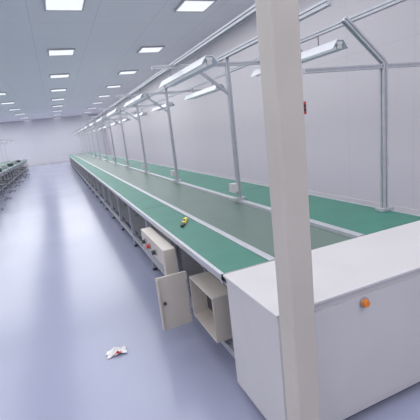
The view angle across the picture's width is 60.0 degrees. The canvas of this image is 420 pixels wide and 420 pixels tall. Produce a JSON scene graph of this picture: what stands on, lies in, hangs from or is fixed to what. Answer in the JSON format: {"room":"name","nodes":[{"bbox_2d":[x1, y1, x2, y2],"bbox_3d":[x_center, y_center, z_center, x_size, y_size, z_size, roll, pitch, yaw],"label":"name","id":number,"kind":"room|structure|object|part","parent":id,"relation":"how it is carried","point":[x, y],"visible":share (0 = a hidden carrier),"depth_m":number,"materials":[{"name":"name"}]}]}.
{"room":"factory floor","nodes":[
{"label":"factory floor","id":0,"kind":"room"},
{"bbox_2d":[0,114,108,165],"bbox_3d":[-17.871,-5.441,31.127,17.500,3.900,0.100,-12,14,-21],"label":"wall","id":1,"kind":"structure","parent":0,"point":[38,141],"depth_m":32.39,"materials":[{"name":"white paint"}]},
{"bbox_2d":[21,160,69,166],"bbox_3d":[-17.645,-3.588,31.487,17.480,0.100,0.020,-12,14,-21],"label":"baseboard","id":2,"kind":"structure","parent":1,"relation":"attached to","point":[63,160],"depth_m":32.64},
{"bbox_2d":[0,0,254,122],"bbox_3d":[-9.957,-3.966,11.574,17.500,0.100,42.000,-12,14,-21],"label":"ceiling","id":3,"kind":"structure","parent":0,"point":[106,37],"depth_m":9.35,"materials":[{"name":"white paint"}]},
{"bbox_2d":[0,101,15,104],"bbox_3d":[-10.257,-5.425,18.455,0.660,0.040,0.660,-12,14,-21],"label":"ceiling light panel","id":4,"kind":"object","parent":3,"relation":"in","point":[12,102],"depth_m":18.38,"materials":[{"name":"white plastic"}]},
{"bbox_2d":[51,98,64,100],"bbox_3d":[-8.060,-5.872,19.311,0.660,0.040,0.660,-12,14,-21],"label":"ceiling light panel","id":5,"kind":"object","parent":3,"relation":"in","point":[55,99],"depth_m":19.18,"materials":[{"name":"white plastic"}]},
{"bbox_2d":[51,88,66,91],"bbox_3d":[-6.668,-5.288,16.042,0.660,0.040,0.660,-12,14,-21],"label":"ceiling light panel","id":6,"kind":"object","parent":3,"relation":"in","point":[59,89],"depth_m":15.97,"materials":[{"name":"white plastic"}]},
{"bbox_2d":[49,73,69,78],"bbox_3d":[-5.277,-4.705,12.774,0.660,0.040,0.660,-12,14,-21],"label":"ceiling light panel","id":7,"kind":"object","parent":3,"relation":"in","point":[65,75],"depth_m":12.70,"materials":[{"name":"white plastic"}]},
{"bbox_2d":[47,48,74,55],"bbox_3d":[-3.885,-4.121,9.505,0.660,0.040,0.660,-12,14,-21],"label":"ceiling light panel","id":8,"kind":"object","parent":3,"relation":"in","point":[57,51],"depth_m":9.44,"materials":[{"name":"white plastic"}]},
{"bbox_2d":[43,0,85,10],"bbox_3d":[-2.493,-3.537,6.237,0.660,0.040,0.660,-12,14,-21],"label":"ceiling light panel","id":9,"kind":"object","parent":3,"relation":"in","point":[49,5],"depth_m":6.29,"materials":[{"name":"white plastic"}]},
{"bbox_2d":[105,85,121,87],"bbox_3d":[-4.471,-5.736,16.898,0.660,0.040,0.660,-12,14,-21],"label":"ceiling light panel","id":10,"kind":"object","parent":3,"relation":"in","point":[108,86],"depth_m":16.81,"materials":[{"name":"white plastic"}]},
{"bbox_2d":[118,70,137,74],"bbox_3d":[-3.079,-5.152,13.630,0.660,0.040,0.660,-12,14,-21],"label":"ceiling light panel","id":11,"kind":"object","parent":3,"relation":"in","point":[124,72],"depth_m":13.56,"materials":[{"name":"white plastic"}]},
{"bbox_2d":[137,46,164,52],"bbox_3d":[-1.688,-4.568,10.361,0.660,0.040,0.660,-12,14,-21],"label":"ceiling light panel","id":12,"kind":"object","parent":3,"relation":"in","point":[144,49],"depth_m":10.31,"materials":[{"name":"white plastic"}]},
{"bbox_2d":[174,0,216,11],"bbox_3d":[-0.296,-3.984,7.093,0.660,0.040,0.660,-12,14,-21],"label":"ceiling light panel","id":13,"kind":"object","parent":3,"relation":"in","point":[185,5],"depth_m":7.08,"materials":[{"name":"white plastic"}]},
{"bbox_2d":[0,161,419,419],"bbox_3d":[-9.511,-0.090,12.456,17.500,0.100,42.000,-12,14,-21],"label":"floor","id":14,"kind":"structure","parent":0,"point":[75,286],"depth_m":3.03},
{"bbox_2d":[0,184,11,199],"bbox_3d":[-6.713,-0.576,11.819,0.392,0.500,0.410,-12,14,-21],"label":"stool","id":15,"kind":"object","parent":14,"relation":"on","point":[1,185],"visible":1,"depth_m":11.80,"materials":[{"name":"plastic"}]},
{"bbox_2d":[2,179,14,192],"bbox_3d":[-7.628,-0.916,13.776,0.392,0.500,0.410,-12,14,-21],"label":"stool","id":16,"kind":"object","parent":14,"relation":"on","point":[10,190],"visible":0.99,"depth_m":13.73,"materials":[{"name":"plastic"}]},
{"bbox_2d":[0,139,27,194],"bbox_3d":[-8.907,-1.675,13.807,1.650,2.241,29.500,-12,14,-21],"label":"assembly line","id":17,"kind":"object","parent":14,"relation":"on","point":[5,173],"visible":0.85,"depth_m":20.18,"materials":[{"name":"metal"}]},
{"bbox_3d":[-9.049,-2.017,13.685,1.380,1.491,29.500,-12,14,-21],"label":"overhead frame","id":18,"kind":"part","parent":17,"relation":"part of","materials":[{"name":"metal"}]},
{"bbox_3d":[-9.100,-1.059,14.661,1.575,0.714,28.000,-12,14,-21],"label":"leg frame","id":19,"kind":"part","parent":17,"relation":"part of","materials":[{"name":"metal"}]},
{"bbox_2d":[106,346,126,358],"bbox_3d":[-0.695,1.048,2.700,0.151,0.024,0.104,-12,14,-21],"label":"packet","id":20,"kind":"object","parent":14,"relation":"on","point":[116,350],"visible":1,"depth_m":2.70,"materials":[{"name":"white plastic"}]},
{"bbox_2d":[68,0,419,357],"bbox_3d":[-4.094,-2.350,14.342,2.195,2.241,28.030,-12,14,-21],"label":"assembly line","id":21,"kind":"object","parent":14,"relation":"on","point":[228,226],"visible":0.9,"depth_m":3.38,"materials":[{"name":"metal"}]},
{"bbox_2d":[96,115,106,121],"bbox_3d":[-2.786,-2.349,9.293,0.156,0.145,1.250,-12,14,-21],"label":"fluorescent light","id":22,"kind":"object","parent":21,"relation":"attached to","point":[102,118],"visible":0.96,"depth_m":9.04,"materials":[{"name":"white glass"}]},
{"bbox_2d":[106,105,122,116],"bbox_3d":[-1.940,-1.994,7.305,0.156,0.145,1.250,-12,14,-21],"label":"fluorescent light","id":23,"kind":"object","parent":21,"relation":"attached to","point":[116,111],"visible":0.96,"depth_m":7.14,"materials":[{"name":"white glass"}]},
{"bbox_2d":[124,89,150,106],"bbox_3d":[-1.093,-1.639,5.316,0.156,0.145,1.250,-12,14,-21],"label":"fluorescent light","id":24,"kind":"object","parent":21,"relation":"attached to","point":[142,97],"visible":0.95,"depth_m":5.10,"materials":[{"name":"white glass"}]},
{"bbox_2d":[132,109,146,117],"bbox_3d":[-1.808,-2.452,9.251,0.156,0.145,1.250,-12,14,-21],"label":"fluorescent light","id":25,"kind":"object","parent":21,"relation":"attached to","point":[142,113],"visible":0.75,"depth_m":8.90,"materials":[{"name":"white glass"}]},
{"bbox_3d":[-4.421,-1.620,14.763,1.575,0.714,27.250,-12,14,-21],"label":"leg frame","id":26,"kind":"part","parent":21,"relation":"part of","materials":[{"name":"metal"}]},
{"bbox_2d":[141,227,177,275],"bbox_3d":[-0.471,0.345,3.165,0.135,0.220,0.800,-12,14,-21],"label":"control box","id":27,"kind":"object","parent":21,"relation":"attached to","point":[163,254],"visible":0.92,"depth_m":2.95,"materials":[{"name":"beige metal"}]},
{"bbox_2d":[151,102,174,111],"bbox_3d":[-0.961,-2.097,7.262,0.156,0.145,1.250,-12,14,-21],"label":"fluorescent light","id":28,"kind":"object","parent":21,"relation":"attached to","point":[171,104],"visible":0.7,"depth_m":7.09,"materials":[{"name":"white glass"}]},
{"bbox_2d":[180,217,187,226],"bbox_3d":[-0.229,0.098,3.247,0.040,0.026,0.313,-5,13,5],"label":"utility knife","id":29,"kind":"object","parent":21,"relation":"on","point":[185,219],"visible":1,"depth_m":3.19,"materials":[{"name":"yellow plastic"}]},
{"bbox_2d":[159,51,218,87],"bbox_3d":[-0.246,-1.284,3.328,0.156,0.145,1.250,-12,14,-21],"label":"fluorescent light","id":30,"kind":"object","parent":21,"relation":"attached to","point":[206,62],"visible":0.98,"depth_m":3.12,"materials":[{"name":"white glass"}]},
{"bbox_2d":[155,271,232,342],"bbox_3d":[-0.100,0.681,2.478,0.390,0.410,0.455,-12,14,-21],"label":"cabinet","id":31,"kind":"object","parent":21,"relation":"attached to","point":[210,302],"visible":0.86,"depth_m":2.61,"materials":[{"name":"beige metal"}]},
{"bbox_3d":[-0.254,0.661,2.642,0.232,0.410,0.030,-12,14,-21],"label":"open door","id":32,"kind":"part","parent":31,"relation":"part of","materials":[{"name":"beige metal"}]},
{"bbox_2d":[184,84,225,99],"bbox_3d":[-0.115,-1.742,5.274,0.156,0.145,1.250,-12,14,-21],"label":"fluorescent light","id":33,"kind":"object","parent":21,"relation":"attached to","point":[212,89],"visible":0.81,"depth_m":5.18,"materials":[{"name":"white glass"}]},
{"bbox_3d":[-4.285,-2.683,14.202,1.380,1.491,28.030,-12,14,-21],"label":"overhead frame","id":34,"kind":"part","parent":21,"relation":"part of","materials":[{"name":"metal"}]},
{"bbox_2d":[251,68,260,76],"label":"fluorescent light","id":35,"kind":"object","parent":21,"relation":"attached to","point":[256,72],"depth_m":3.78,"materials":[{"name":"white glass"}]},
{"bbox_2d":[301,49,306,113],"bbox_3d":[0.808,-1.221,3.499,0.230,0.602,0.075,-12,14,-21],"label":"switch","id":36,"kind":"object","parent":21,"relation":"attached to","point":[305,112],"depth_m":3.55,"materials":[{"name":"plastic"}]},
{"bbox_2d":[301,36,348,63],"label":"fluorescent light","id":37,"kind":"object","parent":21,"relation":"attached to","point":[331,47],"depth_m":2.87,"materials":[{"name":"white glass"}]},
{"bbox_2d":[223,220,419,419],"bbox_3d":[1.159,0.575,2.212,2.055,0.752,0.555,-12,14,-21],"label":"base cabinet","id":38,"kind":"object","parent":14,"relation":"on","point":[366,288],"visible":0.91,"depth_m":1.82,"materials":[{"name":"plastic"}]},
{"bbox_3d":[1.115,0.217,2.138,2.055,0.015,0.540,-12,14,-21],"label":"plate","id":39,"kind":"part","parent":38,"relation":"part of","materials":[{"name":"white metal"}]},
{"bbox_3d":[0.422,1.179,1.580,0.200,0.025,0.200,-12,14,-21],"label":"base plate","id":40,"kind":"object","parent":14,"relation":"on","visible":0},
{"bbox_2d":[255,0,319,419],"bbox_3d":[0.245,-0.366,1.229,0.102,3.188,0.100,-12,14,-21],"label":"column","id":41,"kind":"structure","parent":40,"relation":"on","point":[278,28],"depth_m":1.26,"materials":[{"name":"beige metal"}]},
{"bbox_2d":[102,0,419,209],"bbox_3d":[-1.677,-3.668,15.152,0.100,3.900,42.000,-12,14,-21],"label":"wall","id":42,"kind":"structure","parent":0,"point":[342,125],"depth_m":6.47,"materials":[{"name":"white paint"}]},
{"bbox_2d":[110,155,419,214],"bbox_3d":[-1.520,-1.816,15.550,0.020,0.100,42.000,-12,14,-21],"label":"baseboard","id":43,"kind":"structure","parent":42,"relation":"attached to","point":[397,208],"depth_m":6.76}
]}

